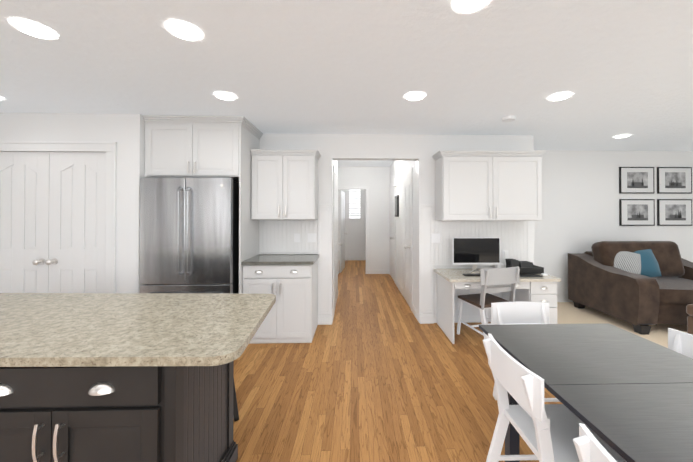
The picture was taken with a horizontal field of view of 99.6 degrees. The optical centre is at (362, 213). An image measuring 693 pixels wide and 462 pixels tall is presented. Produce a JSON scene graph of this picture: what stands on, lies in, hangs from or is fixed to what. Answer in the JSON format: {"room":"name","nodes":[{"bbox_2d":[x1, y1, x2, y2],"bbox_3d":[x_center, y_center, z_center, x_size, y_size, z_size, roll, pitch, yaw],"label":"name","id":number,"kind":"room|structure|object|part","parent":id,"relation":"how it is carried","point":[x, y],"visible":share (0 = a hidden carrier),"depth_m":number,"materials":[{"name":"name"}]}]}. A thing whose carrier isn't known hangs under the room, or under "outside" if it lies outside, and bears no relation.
{"room":"kitchen","nodes":[
{"label":"kitchen","id":0,"kind":"room"},
{"bbox_2d":[0,113,144,292],"bbox_3d":[-3.300,0.198,3.135,1.890,2.500,0.140,0,0,-2],"label":"wall","id":1,"kind":"structure","parent":0,"point":[126,132],"depth_m":3.07,"materials":[{"name":"white paint"}]},
{"bbox_2d":[0,152,105,292],"bbox_3d":[-3.305,0.396,3.061,1.243,2.088,0.118,0,0,-2],"label":"pantry door","id":2,"kind":"structure","parent":1,"relation":"in","point":[52,220],"depth_m":3.09,"materials":[{"name":"white paint"}]},
{"bbox_2d":[0,141,116,292],"bbox_3d":[-3.305,0.349,3.051,1.438,2.197,0.026,0,0,-2],"label":"door frame","id":3,"kind":"structure","parent":1,"relation":"attached to","point":[109,149],"depth_m":3.06,"materials":[{"name":"white paint"}]},
{"bbox_2d":[0,0,692,150],"bbox_3d":[1.350,-1.133,0.590,11.330,0.120,8.680,0,0,-2],"label":"ceiling","id":4,"kind":"structure","parent":0,"point":[617,67],"depth_m":2.12,"materials":[{"name":"white paint"}]},
{"bbox_2d":[8,18,58,39],"bbox_3d":[-1.892,-1.056,1.691,0.195,0.008,0.195,0,-1,43],"label":"recessed light","id":5,"kind":"object","parent":4,"relation":"in","point":[31,28],"depth_m":1.68,"materials":[{"name":"white"}]},
{"bbox_2d":[165,20,203,40],"bbox_3d":[-1.033,-1.056,1.706,0.195,0.008,0.195,0,-1,43],"label":"recessed light","id":6,"kind":"object","parent":4,"relation":"in","point":[184,30],"depth_m":1.69,"materials":[{"name":"white"}]},
{"bbox_2d":[213,92,236,99],"bbox_3d":[-1.227,-1.048,2.631,0.195,0.008,0.195,0,-1,43],"label":"recessed light","id":7,"kind":"object","parent":4,"relation":"in","point":[221,95],"depth_m":2.62,"materials":[{"name":"white"}]},
{"bbox_2d":[404,92,425,100],"bbox_3d":[0.477,-1.048,2.637,0.195,0.008,0.195,0,-1,43],"label":"recessed light","id":8,"kind":"object","parent":4,"relation":"in","point":[413,96],"depth_m":2.62,"materials":[{"name":"white"}]},
{"bbox_2d":[451,0,490,13],"bbox_3d":[0.548,-1.058,1.462,0.195,0.008,0.195,0,-1,43],"label":"recessed light","id":9,"kind":"object","parent":4,"relation":"in","point":[459,6],"depth_m":1.48,"materials":[{"name":"white"}]},
{"bbox_2d":[502,115,514,121],"bbox_3d":[1.605,-1.034,3.207,0.130,0.034,0.130,0,0,-2],"label":"smoke detector","id":10,"kind":"object","parent":4,"relation":"attached to","point":[510,118],"visible":1,"depth_m":3.17,"materials":[{"name":"white plastic"}]},
{"bbox_2d":[547,92,572,100],"bbox_3d":[1.784,-1.048,2.642,0.195,0.008,0.195,0,-1,43],"label":"recessed light","id":11,"kind":"object","parent":4,"relation":"in","point":[559,96],"depth_m":2.62,"materials":[{"name":"white"}]},
{"bbox_2d":[612,134,631,137],"bbox_3d":[3.506,-1.037,3.949,0.195,0.008,0.195,0,-1,43],"label":"recessed light","id":12,"kind":"object","parent":4,"relation":"in","point":[623,135],"depth_m":3.94,"materials":[{"name":"white"}]},
{"bbox_2d":[338,160,393,166],"bbox_3d":[-0.093,-1.192,6.834,3.400,0.100,5.640,0,0,-2],"label":"ceiling","id":13,"kind":"structure","parent":0,"point":[364,163],"depth_m":6.72,"materials":[{"name":"white paint"}]},
{"bbox_2d":[333,160,416,308],"bbox_3d":[-0.365,0.167,6.716,2.450,2.620,5.440,0,0,-2],"label":"wall","id":14,"kind":"structure","parent":0,"point":[378,181],"depth_m":7.15,"materials":[{"name":"white paint"}]},
{"bbox_2d":[333,166,338,317],"bbox_3d":[-0.416,0.393,4.637,0.014,2.133,1.288,0,0,-2],"label":"trim","id":15,"kind":"structure","parent":14,"relation":"attached to","point":[334,170],"depth_m":4.22,"materials":[{"name":"white paint"}]},
{"bbox_2d":[339,190,347,272],"bbox_3d":[-0.475,0.455,7.592,0.186,2.040,0.719,0,0,-2],"label":"room door","id":16,"kind":"structure","parent":14,"relation":"in","point":[342,233],"depth_m":7.34,"materials":[{"name":"white paint"}]},
{"bbox_2d":[345,190,363,219],"bbox_3d":[-0.231,-0.311,9.354,0.600,1.080,0.120,0,0,-2],"label":"window","id":17,"kind":"structure","parent":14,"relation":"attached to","point":[354,204],"depth_m":9.35,"materials":[{"name":"white glass"}]},
{"bbox_2d":[339,187,388,273],"bbox_3d":[0.025,0.416,7.136,1.306,2.128,0.014,0,0,-2],"label":"trim","id":18,"kind":"structure","parent":14,"relation":"attached to","point":[387,271],"depth_m":7.13,"materials":[{"name":"white paint"}]},
{"bbox_2d":[395,195,398,216],"bbox_3d":[0.695,-0.140,5.886,0.033,0.420,0.400,0,0,-2],"label":"framed picture","id":19,"kind":"object","parent":14,"relation":"attached to","point":[397,206],"visible":1,"depth_m":5.69,"materials":[{"name":"black"}]},
{"bbox_2d":[389,168,416,318],"bbox_3d":[0.713,0.400,5.555,0.014,2.133,3.063,0,0,-2],"label":"trim","id":20,"kind":"structure","parent":14,"relation":"attached to","point":[413,308],"depth_m":4.97,"materials":[{"name":"white paint"}]},
{"bbox_2d":[259,133,533,322],"bbox_3d":[-0.035,0.204,3.923,4.680,2.500,0.160,0,0,-2],"label":"wall","id":21,"kind":"structure","parent":0,"point":[398,147],"depth_m":3.88,"materials":[{"name":"white paint"}]},
{"bbox_2d":[250,149,320,219],"bbox_3d":[-0.934,-0.343,3.659,0.799,0.840,0.368,0,0,-2],"label":"upper cabinet","id":22,"kind":"object","parent":21,"relation":"attached to","point":[284,184],"visible":1,"depth_m":3.51,"materials":[{"name":"white wood"}]},
{"bbox_2d":[294,233,299,241],"bbox_3d":[-0.851,0.322,3.824,0.076,0.116,0.009,0,0,-2],"label":"switch plate","id":23,"kind":"object","parent":21,"relation":"attached to","point":[296,235],"depth_m":3.82,"materials":[{"name":"white plastic"}]},
{"bbox_2d":[308,233,315,241],"bbox_3d":[-0.655,0.322,3.829,0.115,0.116,0.010,0,0,-2],"label":"switch plate","id":24,"kind":"object","parent":21,"relation":"attached to","point":[311,236],"depth_m":3.83,"materials":[{"name":"white plastic"}]},
{"bbox_2d":[318,158,332,324],"bbox_3d":[-0.492,0.364,3.901,0.199,2.180,0.178,0,0,-2],"label":"pilaster","id":25,"kind":"object","parent":21,"relation":"attached to","point":[325,211],"depth_m":3.83,"materials":[{"name":"white paint"}]},
{"bbox_2d":[417,158,433,323],"bbox_3d":[0.852,0.365,3.937,0.199,2.180,0.178,0,0,-2],"label":"pilaster","id":26,"kind":"object","parent":21,"relation":"attached to","point":[425,314],"depth_m":3.87,"materials":[{"name":"white paint"}]},
{"bbox_2d":[431,233,439,242],"bbox_3d":[0.972,0.329,3.862,0.120,0.125,0.010,0,0,-2],"label":"switch plate","id":27,"kind":"object","parent":21,"relation":"attached to","point":[435,237],"depth_m":3.86,"materials":[{"name":"white plastic"}]},
{"bbox_2d":[433,150,543,220],"bbox_3d":[1.594,-0.319,3.742,1.235,0.820,0.337,0,0,-2],"label":"upper cabinet","id":28,"kind":"object","parent":21,"relation":"attached to","point":[486,185],"depth_m":3.58,"materials":[{"name":"white wood"}]},
{"bbox_2d":[503,250,507,258],"bbox_3d":[1.911,0.547,3.884,0.077,0.115,0.033,0,0,-2],"label":"switch plate","id":29,"kind":"object","parent":21,"relation":"attached to","point":[505,252],"depth_m":3.89,"materials":[{"name":"white plastic"}]},
{"bbox_2d":[233,260,561,461],"bbox_3d":[-0.988,1.496,2.907,6.500,0.100,13.200,0,0,-2],"label":"floor","id":30,"kind":"structure","parent":0,"point":[376,371],"depth_m":2.38,"materials":[{"name":"brown wood"}]},
{"bbox_2d":[0,361,237,461],"bbox_3d":[-1.783,1.009,1.378,2.129,0.850,0.621,0,0,-2],"label":"kitchen island","id":31,"kind":"object","parent":30,"relation":"on","point":[128,414],"visible":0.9,"depth_m":1.13,"materials":[{"name":"brown wood"}]},
{"bbox_2d":[0,293,275,366],"bbox_3d":[-1.704,0.567,1.573,2.398,0.035,0.984,0,0,-2],"label":"island countertop","id":32,"kind":"structure","parent":31,"relation":"on","point":[111,329],"depth_m":1.40,"materials":[{"name":"stone"}]},
{"bbox_2d":[139,177,238,293],"bbox_3d":[-1.861,0.533,3.386,0.940,1.815,0.790,0,0,-2],"label":"refrigerator","id":33,"kind":"object","parent":30,"relation":"on","point":[189,234],"visible":0.69,"depth_m":3.06,"materials":[{"name":"silver metal"}]},
{"bbox_2d":[142,115,262,293],"bbox_3d":[-1.825,0.201,3.474,1.074,2.499,0.680,0,0,-2],"label":"tall cabinet","id":34,"kind":"object","parent":30,"relation":"on","point":[198,146],"visible":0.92,"depth_m":3.18,"materials":[{"name":"white wood"}]},
{"bbox_2d":[233,384,238,421],"bbox_3d":[-1.076,1.109,1.897,0.451,0.662,0.321,0,0,-2],"label":"bar stool","id":35,"kind":"object","parent":30,"relation":"on","point":[235,413],"visible":0.06,"depth_m":2.02,"materials":[{"name":"black"}]},
{"bbox_2d":[241,254,318,343],"bbox_3d":[-0.941,0.993,3.522,0.785,0.916,0.618,0,0,-2],"label":"base cabinet","id":36,"kind":"object","parent":30,"relation":"on","point":[292,316],"depth_m":3.25,"materials":[{"name":"white wood"}]},
{"bbox_3d":[-0.941,0.553,3.528,0.785,0.035,0.614,0,0,-2],"label":"base cabinet top","id":37,"kind":"part","parent":36,"relation":"part of","materials":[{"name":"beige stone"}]},
{"bbox_2d":[457,266,519,338],"bbox_3d":[1.414,1.017,3.308,0.490,0.876,0.571,0,0,-16],"label":"desk chair","id":38,"kind":"object","parent":30,"relation":"on","point":[483,300],"visible":0.85,"depth_m":3.12,"materials":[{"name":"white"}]},
{"bbox_2d":[437,274,556,343],"bbox_3d":[1.590,1.107,3.558,1.190,0.690,0.641,0,0,-2],"label":"desk","id":39,"kind":"object","parent":30,"relation":"on","point":[535,291],"visible":0.5,"depth_m":3.28,"materials":[{"name":"white wood"}]},
{"bbox_2d":[434,268,560,281],"bbox_3d":[1.582,0.745,3.554,1.257,0.031,0.654,0,0,-2],"label":"desktop","id":40,"kind":"object","parent":39,"relation":"on","point":[452,275],"visible":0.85,"depth_m":3.31,"materials":[{"name":"stone"}]},
{"bbox_2d":[462,274,479,275],"bbox_3d":[1.344,0.721,3.426,0.310,0.012,0.100,0,0,-2],"label":"keyboard","id":41,"kind":"object","parent":40,"relation":"on","point":[471,274],"visible":0.56,"depth_m":3.42,"materials":[{"name":"black plastic"}]},
{"bbox_2d":[452,237,499,272],"bbox_3d":[1.440,0.517,3.668,0.600,0.422,0.182,0,0,-2],"label":"monitor","id":42,"kind":"object","parent":40,"relation":"on","point":[474,252],"visible":0.88,"depth_m":3.68,"materials":[{"name":"white plastic"}]},
{"bbox_2d":[495,263,503,267],"bbox_3d":[1.779,0.693,3.798,0.104,0.075,0.104,0,0,-2],"label":"puck","id":43,"kind":"object","parent":40,"relation":"on","point":[500,265],"visible":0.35,"depth_m":3.75,"materials":[{"name":"white plastic"}]},
{"bbox_2d":[505,259,543,273],"bbox_3d":[2.009,0.653,3.630,0.350,0.151,0.230,0,0,-2],"label":"printer","id":44,"kind":"object","parent":40,"relation":"on","point":[526,267],"visible":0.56,"depth_m":3.60,"materials":[{"name":"black plastic"}]},
{"bbox_2d":[519,274,542,276],"bbox_3d":[1.940,0.724,3.407,0.240,0.006,0.170,0,0,-2],"label":"mouse pad","id":45,"kind":"object","parent":40,"relation":"on","point":[528,275],"visible":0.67,"depth_m":3.39,"materials":[{"name":"black plastic"}]},
{"bbox_2d":[491,302,559,401],"bbox_3d":[1.216,1.065,2.038,0.450,0.761,0.550,0,0,-2],"label":"dining chair","id":46,"kind":"object","parent":30,"relation":"on","point":[504,313],"visible":0.12,"depth_m":2.25,"materials":[{"name":"white wood"}]},
{"bbox_2d":[483,333,626,461],"bbox_3d":[0.886,1.042,1.350,0.550,0.796,0.450,0,0,-2],"label":"dining chair","id":47,"kind":"object","parent":30,"relation":"on","point":[548,432],"visible":0.94,"depth_m":1.33,"materials":[{"name":"white wood"}]},
{"bbox_2d":[479,323,692,461],"bbox_3d":[1.206,1.071,0.981,0.859,0.720,1.825,0,0,-2],"label":"dining table","id":48,"kind":"object","parent":30,"relation":"on","point":[627,396],"visible":0.96,"depth_m":1.25,"materials":[{"name":"black wood"}]},
{"bbox_2d":[573,423,616,461],"bbox_3d":[0.869,1.036,0.669,0.550,0.796,0.450,0,0,-2],"label":"dining chair","id":49,"kind":"object","parent":30,"relation":"on","point":[589,447],"visible":1,"depth_m":0.83,"materials":[{"name":"white wood"}]},
{"bbox_2d":[668,328,692,358],"bbox_3d":[1.536,1.042,1.418,0.550,0.796,0.450,0,0,-2],"label":"dining chair","id":50,"kind":"object","parent":30,"relation":"on","point":[680,342],"visible":0.08,"depth_m":1.59,"materials":[{"name":"white wood"}]},
{"bbox_2d":[534,150,692,294],"bbox_3d":[4.519,0.213,4.936,4.480,2.500,0.140,0,0,-2],"label":"wall","id":51,"kind":"structure","parent":0,"point":[581,196],"depth_m":4.85,"materials":[{"name":"white paint"}]},
{"bbox_2d":[557,295,572,301],"bbox_3d":[4.521,1.402,4.849,4.479,0.120,0.014,0,0,-2],"label":"baseboard","id":52,"kind":"structure","parent":51,"relation":"attached to","point":[562,298],"depth_m":4.80,"materials":[{"name":"white paint"}]},
{"bbox_2d":[619,167,653,193],"bbox_3d":[4.562,-0.548,4.859,0.580,0.440,0.026,0,0,-2],"label":"picture frame","id":53,"kind":"object","parent":51,"relation":"attached to","point":[636,180],"visible":1,"depth_m":4.85,"materials":[{"name":"black"}]},
{"bbox_2d":[619,199,654,225],"bbox_3d":[4.562,-0.013,4.855,0.580,0.440,0.026,0,0,-2],"label":"picture frame","id":54,"kind":"object","parent":51,"relation":"attached to","point":[636,212],"visible":1,"depth_m":4.84,"materials":[{"name":"black"}]},
{"bbox_2d":[657,167,691,193],"bbox_3d":[5.207,-0.548,4.877,0.580,0.440,0.026,0,0,-2],"label":"picture frame","id":55,"kind":"object","parent":51,"relation":"attached to","point":[674,180],"visible":1,"depth_m":4.87,"materials":[{"name":"black"}]},
{"bbox_2d":[657,199,691,225],"bbox_3d":[5.207,-0.013,4.872,0.580,0.440,0.026,0,0,-2],"label":"picture frame","id":56,"kind":"object","parent":51,"relation":"attached to","point":[674,212],"visible":1,"depth_m":4.86,"materials":[{"name":"black"}]},
{"bbox_2d":[557,302,686,347],"bbox_3d":[4.597,1.478,0.726,4.550,0.100,8.540,0,0,-2],"label":"floor carpet","id":57,"kind":"object","parent":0,"point":[568,313],"depth_m":3.93,"materials":[{"name":"beige carpet"}]},
{"bbox_2d":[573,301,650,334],"bbox_3d":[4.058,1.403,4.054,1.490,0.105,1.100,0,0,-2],"label":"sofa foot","id":58,"kind":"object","parent":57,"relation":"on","point":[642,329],"visible":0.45,"depth_m":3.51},
{"bbox_2d":[568,251,692,325],"bbox_3d":[4.057,0.976,4.085,1.550,0.760,1.165,0,0,-2],"label":"sofa","id":59,"kind":"object","parent":58,"relation":"on","point":[628,297],"visible":0.65,"depth_m":3.79,"materials":[{"name":"brown fabric"}]},
{"bbox_2d":[651,277,692,303],"bbox_3d":[4.061,1.009,3.932,1.030,0.168,0.830,0,0,-2],"label":"seat","id":60,"kind":"object","parent":59,"relation":"on","point":[677,290],"visible":0.31,"depth_m":3.56,"materials":[{"name":"fabric"}]},
{"bbox_2d":[614,251,640,273],"bbox_3d":[3.650,0.721,4.148,0.470,0.409,0.326,0,0,-2],"label":"throw pillow","id":61,"kind":"object","parent":60,"relation":"on","point":[627,261],"visible":0.38,"depth_m":4.07,"materials":[{"name":"white fabric"}]},
{"bbox_2d":[591,241,684,276],"bbox_3d":[4.017,0.672,4.280,1.160,0.531,0.349,0,0,-2],"label":"cushion","id":62,"kind":"object","parent":60,"relation":"on","point":[667,255],"visible":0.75,"depth_m":4.18,"materials":[{"name":"brown fabric"}]},
{"bbox_2d":[634,249,661,276],"bbox_3d":[3.910,0.706,4.145,0.441,0.385,0.275,0,0,-2],"label":"throw pillow","id":63,"kind":"object","parent":60,"relation":"on","point":[650,266],"visible":0.44,"depth_m":4.05,"materials":[{"name":"blue fabric"}]},
{"bbox_3d":[4.053,1.422,2.943,0.710,0.050,0.710,0,0,-2],"label":"ottoman foot","id":64,"kind":"object","parent":57,"relation":"on","visible":0},
{"bbox_2d":[687,316,692,334],"bbox_3d":[4.053,1.272,2.944,0.760,0.250,0.760,0,0,-2],"label":"ottoman","id":65,"kind":"object","parent":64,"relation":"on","point":[689,324],"visible":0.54,"depth_m":3.27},
{"bbox_2d":[686,304,692,315],"bbox_3d":[4.053,1.082,2.946,0.780,0.130,0.780,0,0,-2],"label":"cushion","id":66,"kind":"object","parent":65,"relation":"on","point":[689,309],"visible":1,"depth_m":3.27,"materials":[{"name":"brown fabric"}]}
]}

